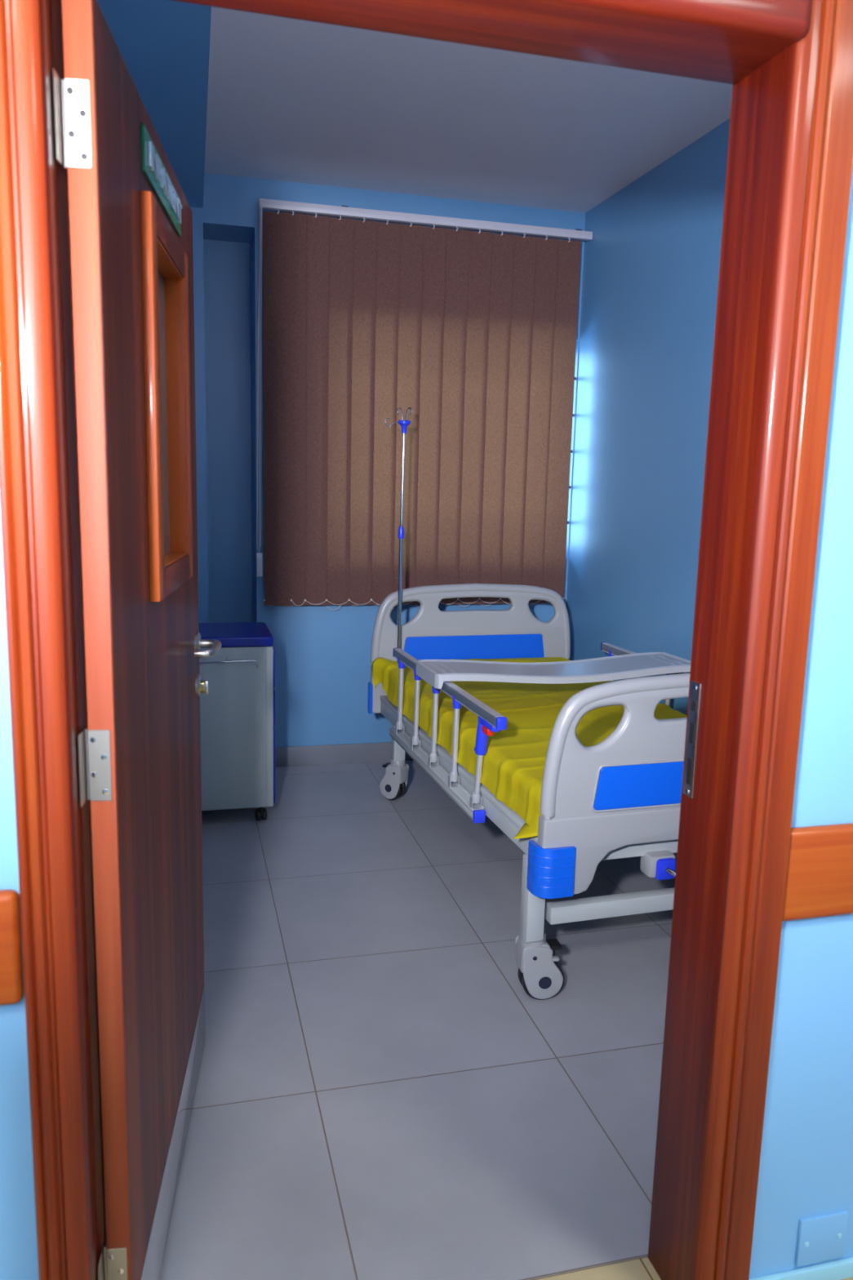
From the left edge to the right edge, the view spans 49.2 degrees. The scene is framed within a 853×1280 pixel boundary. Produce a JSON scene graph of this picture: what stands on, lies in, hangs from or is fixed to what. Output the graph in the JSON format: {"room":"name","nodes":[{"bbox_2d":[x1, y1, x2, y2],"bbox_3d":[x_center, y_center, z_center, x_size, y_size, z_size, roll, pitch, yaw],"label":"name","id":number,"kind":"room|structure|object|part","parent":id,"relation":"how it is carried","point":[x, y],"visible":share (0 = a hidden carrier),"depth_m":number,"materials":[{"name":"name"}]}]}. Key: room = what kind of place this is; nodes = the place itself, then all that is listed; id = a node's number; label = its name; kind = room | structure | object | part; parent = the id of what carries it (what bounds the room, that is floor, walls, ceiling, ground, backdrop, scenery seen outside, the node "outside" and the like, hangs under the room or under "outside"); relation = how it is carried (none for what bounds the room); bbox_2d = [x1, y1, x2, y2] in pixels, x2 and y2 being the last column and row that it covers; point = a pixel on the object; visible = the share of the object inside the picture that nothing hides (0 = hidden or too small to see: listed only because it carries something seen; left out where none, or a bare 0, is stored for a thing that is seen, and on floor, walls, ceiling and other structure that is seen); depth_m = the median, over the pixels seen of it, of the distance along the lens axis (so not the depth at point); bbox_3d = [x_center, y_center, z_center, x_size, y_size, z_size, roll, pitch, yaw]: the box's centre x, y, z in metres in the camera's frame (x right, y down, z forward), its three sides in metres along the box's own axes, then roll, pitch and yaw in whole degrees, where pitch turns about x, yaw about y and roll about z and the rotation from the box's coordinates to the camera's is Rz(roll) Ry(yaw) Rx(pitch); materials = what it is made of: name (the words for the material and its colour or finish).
{"room":"hospital corridor","nodes":[
{"label":"hospital corridor","id":0,"kind":"room"},
{"bbox_2d":[189,173,585,746],"bbox_3d":[-0.378,-0.755,4.684,2.900,2.722,0.400,-1,10,-15],"label":"wall","id":1,"kind":"structure","parent":0,"point":[322,654],"depth_m":4.54,"materials":[{"name":"blue paint"}]},
{"bbox_2d":[275,742,413,767],"bbox_3d":[-0.312,0.571,4.716,2.116,0.100,0.010,-1,10,-15],"label":"baseboard","id":2,"kind":"structure","parent":1,"relation":"attached to","point":[294,756],"depth_m":4.67,"materials":[{"name":"grey tile"}]},
{"bbox_2d":[256,198,592,610],"bbox_3d":[-0.012,-1.055,4.461,1.599,1.829,0.126,-1,10,-15],"label":"vertical blind","id":3,"kind":"object","parent":1,"relation":"attached to","point":[474,333],"visible":0.85,"depth_m":4.41,"materials":[{"name":"brown fabric"}]},
{"bbox_3d":[-0.750,-1.156,4.187,0.034,1.522,0.009,-2,10,-19],"label":"control cord","id":4,"kind":"part","parent":3,"relation":"part of","materials":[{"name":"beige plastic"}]},
{"bbox_3d":[-0.751,-1.154,4.199,0.012,1.530,0.002,-1,10,-15],"label":"control cord","id":5,"kind":"part","parent":3,"relation":"part of","materials":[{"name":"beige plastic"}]},
{"bbox_3d":[0.028,-1.927,4.289,1.577,0.036,0.046,-1,10,-15],"label":"head rail","id":6,"kind":"part","parent":3,"relation":"part of","materials":[{"name":"grey metal"}]},
{"bbox_2d":[0,167,852,1279],"bbox_3d":[0.040,-0.236,1.328,6.600,2.822,0.120,-1,10,-15],"label":"wall","id":7,"kind":"structure","parent":0,"point":[806,1167],"depth_m":1.50,"materials":[{"name":"blue paint"}]},
{"bbox_2d":[0,888,23,1005],"bbox_3d":[-1.790,0.421,0.884,2.611,0.156,0.024,-1,10,-15],"label":"wall rail","id":8,"kind":"object","parent":7,"relation":"attached to","point":[11,984],"visible":1,"depth_m":1.20,"materials":[{"name":"brown wood"}]},
{"bbox_2d":[52,0,221,1279],"bbox_3d":[-0.464,0.120,1.704,0.102,1.954,0.964,0,10,-7],"label":"door","id":9,"kind":"structure","parent":7,"relation":"in","point":[131,215],"depth_m":1.40,"materials":[{"name":"brown wood"}]},
{"bbox_3d":[-0.437,-0.618,1.104,0.002,0.098,0.028,0,10,-7],"label":"frame plate","id":10,"kind":"part","parent":9,"relation":"part of","materials":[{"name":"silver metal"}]},
{"bbox_3d":[-0.419,-0.620,1.121,0.028,0.098,0.002,0,10,-7],"label":"hinge plate","id":11,"kind":"part","parent":9,"relation":"part of","materials":[{"name":"silver metal"}]},
{"bbox_3d":[-0.456,0.171,1.235,0.002,0.098,0.028,0,10,-7],"label":"frame plate","id":12,"kind":"part","parent":9,"relation":"part of","materials":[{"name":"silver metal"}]},
{"bbox_3d":[-0.439,0.169,1.252,0.028,0.098,0.002,0,10,-7],"label":"hinge plate","id":13,"kind":"part","parent":9,"relation":"part of","materials":[{"name":"silver metal"}]},
{"bbox_3d":[-0.476,0.947,1.365,0.002,0.098,0.028,0,10,-7],"label":"frame plate","id":14,"kind":"part","parent":9,"relation":"part of","materials":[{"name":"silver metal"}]},
{"bbox_3d":[-0.458,0.945,1.381,0.028,0.098,0.002,0,10,-7],"label":"hinge plate","id":15,"kind":"part","parent":9,"relation":"part of","materials":[{"name":"silver metal"}]},
{"bbox_3d":[-0.456,-0.786,1.618,0.004,0.068,0.396,0,10,-7],"label":"sign plate","id":16,"kind":"part","parent":9,"relation":"part of","materials":[{"name":"teal plastic"}]},
{"bbox_3d":[-0.491,-0.407,1.671,0.004,0.530,0.323,0,10,-7],"label":"glass pane","id":17,"kind":"part","parent":9,"relation":"part of","materials":[{"name":"clear glass"}]},
{"bbox_3d":[-0.498,1.003,1.875,0.004,0.150,0.906,0,10,-7],"label":"kick plate","id":18,"kind":"part","parent":9,"relation":"part of","materials":[{"name":"silver metal"}]},
{"bbox_3d":[-0.482,0.018,2.051,0.054,0.019,0.151,0,10,-7],"label":"lever","id":19,"kind":"part","parent":9,"relation":"part of","materials":[{"name":"silver metal"}]},
{"bbox_2d":[0,0,852,1279],"bbox_3d":[0.018,0.026,1.339,1.120,2.300,0.174,-1,10,-15],"label":"door frame","id":20,"kind":"structure","parent":7,"relation":"attached to","point":[788,64],"depth_m":1.30,"materials":[{"name":"brown wood"}]},
{"bbox_3d":[0.437,0.164,1.537,0.003,0.193,0.029,-1,10,-15],"label":"strike plate","id":21,"kind":"part","parent":20,"relation":"part of","materials":[{"name":"silver metal"}]},
{"bbox_2d":[749,1257,852,1279],"bbox_3d":[1.861,1.115,1.972,2.800,0.034,0.012,-1,10,-15],"label":"baseboard","id":22,"kind":"structure","parent":7,"relation":"attached to","point":[840,1269],"depth_m":1.67,"materials":[{"name":"teal paint"}]},
{"bbox_2d":[782,822,852,921],"bbox_3d":[1.853,0.354,1.832,2.659,0.156,0.024,-1,10,-15],"label":"wall rail","id":23,"kind":"object","parent":7,"relation":"attached to","point":[820,877],"visible":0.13,"depth_m":1.50,"materials":[{"name":"brown wood"}]},
{"bbox_2d":[795,1210,848,1266],"bbox_3d":[0.705,1.066,1.660,0.097,0.092,0.010,-1,10,-15],"label":"blank cover plate","id":24,"kind":"object","parent":7,"relation":"attached to","point":[822,1237],"visible":1,"depth_m":1.66,"materials":[{"name":"blue paint"}]},
{"bbox_2d":[204,6,733,213],"bbox_3d":[0.055,-1.885,2.944,2.900,0.100,3.500,-1,10,-15],"label":"ceiling","id":25,"kind":"structure","parent":0,"point":[290,100],"depth_m":3.39,"materials":[{"name":"white paint"}]},
{"bbox_2d":[97,0,211,208],"bbox_3d":[-0.736,-1.718,2.572,0.297,0.146,3.132,-1,10,-15],"label":"wall","id":26,"kind":"structure","parent":25,"relation":"attached to","point":[163,46],"depth_m":2.72,"materials":[{"name":"blue paint"}]},
{"bbox_2d":[159,760,852,1279],"bbox_3d":[-0.073,1.143,1.861,6.600,0.080,6.500,-1,10,-15],"label":"floor","id":27,"kind":"structure","parent":0,"point":[381,1093],"depth_m":2.30,"materials":[{"name":"grey tile"}]},
{"bbox_2d":[198,622,275,821],"bbox_3d":[-0.885,0.345,3.909,0.477,0.783,0.415,-1,10,-15],"label":"locker","id":28,"kind":"object","parent":27,"relation":"on","point":[237,710],"visible":0.62,"depth_m":3.75,"materials":[{"name":"grey plastic"}]},
{"bbox_3d":[-0.638,0.354,3.787,0.029,0.668,0.023,-1,10,-15],"label":"corner post","id":29,"kind":"part","parent":28,"relation":"part of","materials":[{"name":"grey plastic"}]},
{"bbox_3d":[-0.661,0.085,3.930,0.010,0.160,0.374,-1,10,-15],"label":"drawer","id":30,"kind":"part","parent":28,"relation":"part of","materials":[{"name":"blue plastic"}]},
{"bbox_3d":[-0.665,0.247,3.957,0.010,0.150,0.374,-1,10,-15],"label":"drawer","id":31,"kind":"part","parent":28,"relation":"part of","materials":[{"name":"blue plastic"}]},
{"bbox_3d":[-0.671,0.486,3.997,0.010,0.315,0.374,-1,10,-15],"label":"cupboard door","id":32,"kind":"part","parent":28,"relation":"part of","materials":[{"name":"blue plastic"}]},
{"bbox_2d":[367,582,690,999],"bbox_3d":[0.521,0.370,3.439,1.062,0.957,1.993,-1,10,-17],"label":"hospital bed","id":33,"kind":"object","parent":27,"relation":"on","point":[620,796],"visible":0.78,"depth_m":2.54,"materials":[{"name":"grey plastic"}]},
{"bbox_3d":[-0.123,0.417,4.128,0.052,0.234,0.052,-1,10,-17],"label":"leg","id":34,"kind":"part","parent":33,"relation":"part of","materials":[{"name":"grey metal"}]},
{"bbox_2d":[384,407,412,662],"bbox_3d":[-0.132,-0.338,4.064,0.115,1.315,0.068,2,9,3],"label":"pole","id":35,"kind":"object","parent":33,"relation":"on","point":[404,424],"visible":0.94,"depth_m":4.03,"materials":[{"name":"silver metal"}]},
{"bbox_3d":[-0.103,0.215,3.764,0.019,0.276,0.032,-1,10,-17],"label":"post","id":36,"kind":"part","parent":33,"relation":"part of","materials":[{"name":"silver metal"}]},
{"bbox_3d":[-0.036,0.253,3.547,0.019,0.276,0.032,-1,10,-17],"label":"post","id":37,"kind":"part","parent":33,"relation":"part of","materials":[{"name":"silver metal"}]},
{"bbox_3d":[0.030,0.290,3.330,0.019,0.276,0.032,-1,10,-17],"label":"post","id":38,"kind":"part","parent":33,"relation":"part of","materials":[{"name":"silver metal"}]},
{"bbox_3d":[0.047,0.162,3.264,0.025,0.005,1.151,-1,10,-17],"label":"bar trim","id":39,"kind":"part","parent":33,"relation":"part of","materials":[{"name":"silver metal"}]},
{"bbox_3d":[0.048,0.131,3.259,0.025,0.005,1.151,-1,10,-17],"label":"bar trim","id":40,"kind":"part","parent":33,"relation":"part of","materials":[{"name":"silver metal"}]},
{"bbox_3d":[0.097,0.328,3.114,0.019,0.276,0.032,-1,10,-17],"label":"post","id":41,"kind":"part","parent":33,"relation":"part of","materials":[{"name":"silver metal"}]},
{"bbox_3d":[0.219,0.029,4.304,0.976,0.583,0.043,-1,10,-17],"label":"panel","id":42,"kind":"part","parent":33,"relation":"part of","materials":[{"name":"grey plastic"}]},
{"bbox_3d":[0.163,0.410,2.905,0.019,0.188,0.049,-1,10,-17],"label":"post","id":43,"kind":"part","parent":33,"relation":"part of","materials":[{"name":"silver metal"}]},
{"bbox_3d":[0.184,0.300,2.825,0.040,0.125,0.148,-1,10,-17],"label":"latch handle","id":44,"kind":"part","parent":33,"relation":"part of","materials":[{"name":"blue plastic"}]},
{"bbox_3d":[0.485,0.434,3.465,0.890,0.070,1.840,-1,10,-17],"label":"frame","id":45,"kind":"part","parent":33,"relation":"part of","materials":[{"name":"grey"}]},
{"bbox_2d":[372,657,687,839],"bbox_3d":[0.469,0.306,3.433,0.970,0.187,1.800,-1,10,-17],"label":"mattress","id":46,"kind":"object","parent":33,"relation":"on","point":[513,763],"visible":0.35,"depth_m":3.26,"materials":[{"name":"yellow fabric"}]},
{"bbox_3d":[0.288,0.695,2.518,0.052,0.234,0.052,-1,10,-17],"label":"leg","id":47,"kind":"part","parent":33,"relation":"part of","materials":[{"name":"grey metal"}]},
{"bbox_2d":[415,651,691,690],"bbox_3d":[0.488,0.110,3.427,1.030,0.060,0.270,-1,10,-17],"label":"tray","id":48,"kind":"object","parent":33,"relation":"on","point":[435,673],"visible":0.99,"depth_m":3.38,"materials":[{"name":"grey plastic"}]},
{"bbox_3d":[0.340,0.875,2.556,0.048,0.009,0.017,0,10,-11],"label":"brake lever","id":49,"kind":"part","parent":33,"relation":"part of","materials":[{"name":"grey plastic"}]},
{"bbox_3d":[0.763,0.372,2.543,0.976,0.583,0.043,-1,10,-17],"label":"panel","id":50,"kind":"part","parent":33,"relation":"part of","materials":[{"name":"grey plastic"}]},
{"bbox_3d":[0.947,0.108,3.532,0.025,0.005,1.151,-1,10,-17],"label":"bar trim","id":51,"kind":"part","parent":33,"relation":"part of","materials":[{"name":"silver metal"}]},
{"bbox_3d":[0.929,0.267,3.604,0.019,0.276,0.032,-1,10,-17],"label":"post","id":52,"kind":"part","parent":33,"relation":"part of","materials":[{"name":"silver metal"}]},
{"bbox_3d":[0.728,0.666,2.527,0.172,0.086,0.039,3,10,7],"label":"crank rod","id":53,"kind":"part","parent":33,"relation":"part of","materials":[{"name":"silver metal"}]},
{"bbox_2d":[566,118,730,715],"bbox_3d":[1.195,-0.509,3.447,0.200,2.722,3.432,-1,10,-15],"label":"wall","id":54,"kind":"structure","parent":0,"point":[651,262],"depth_m":3.99,"materials":[{"name":"blue paint"}]}
]}

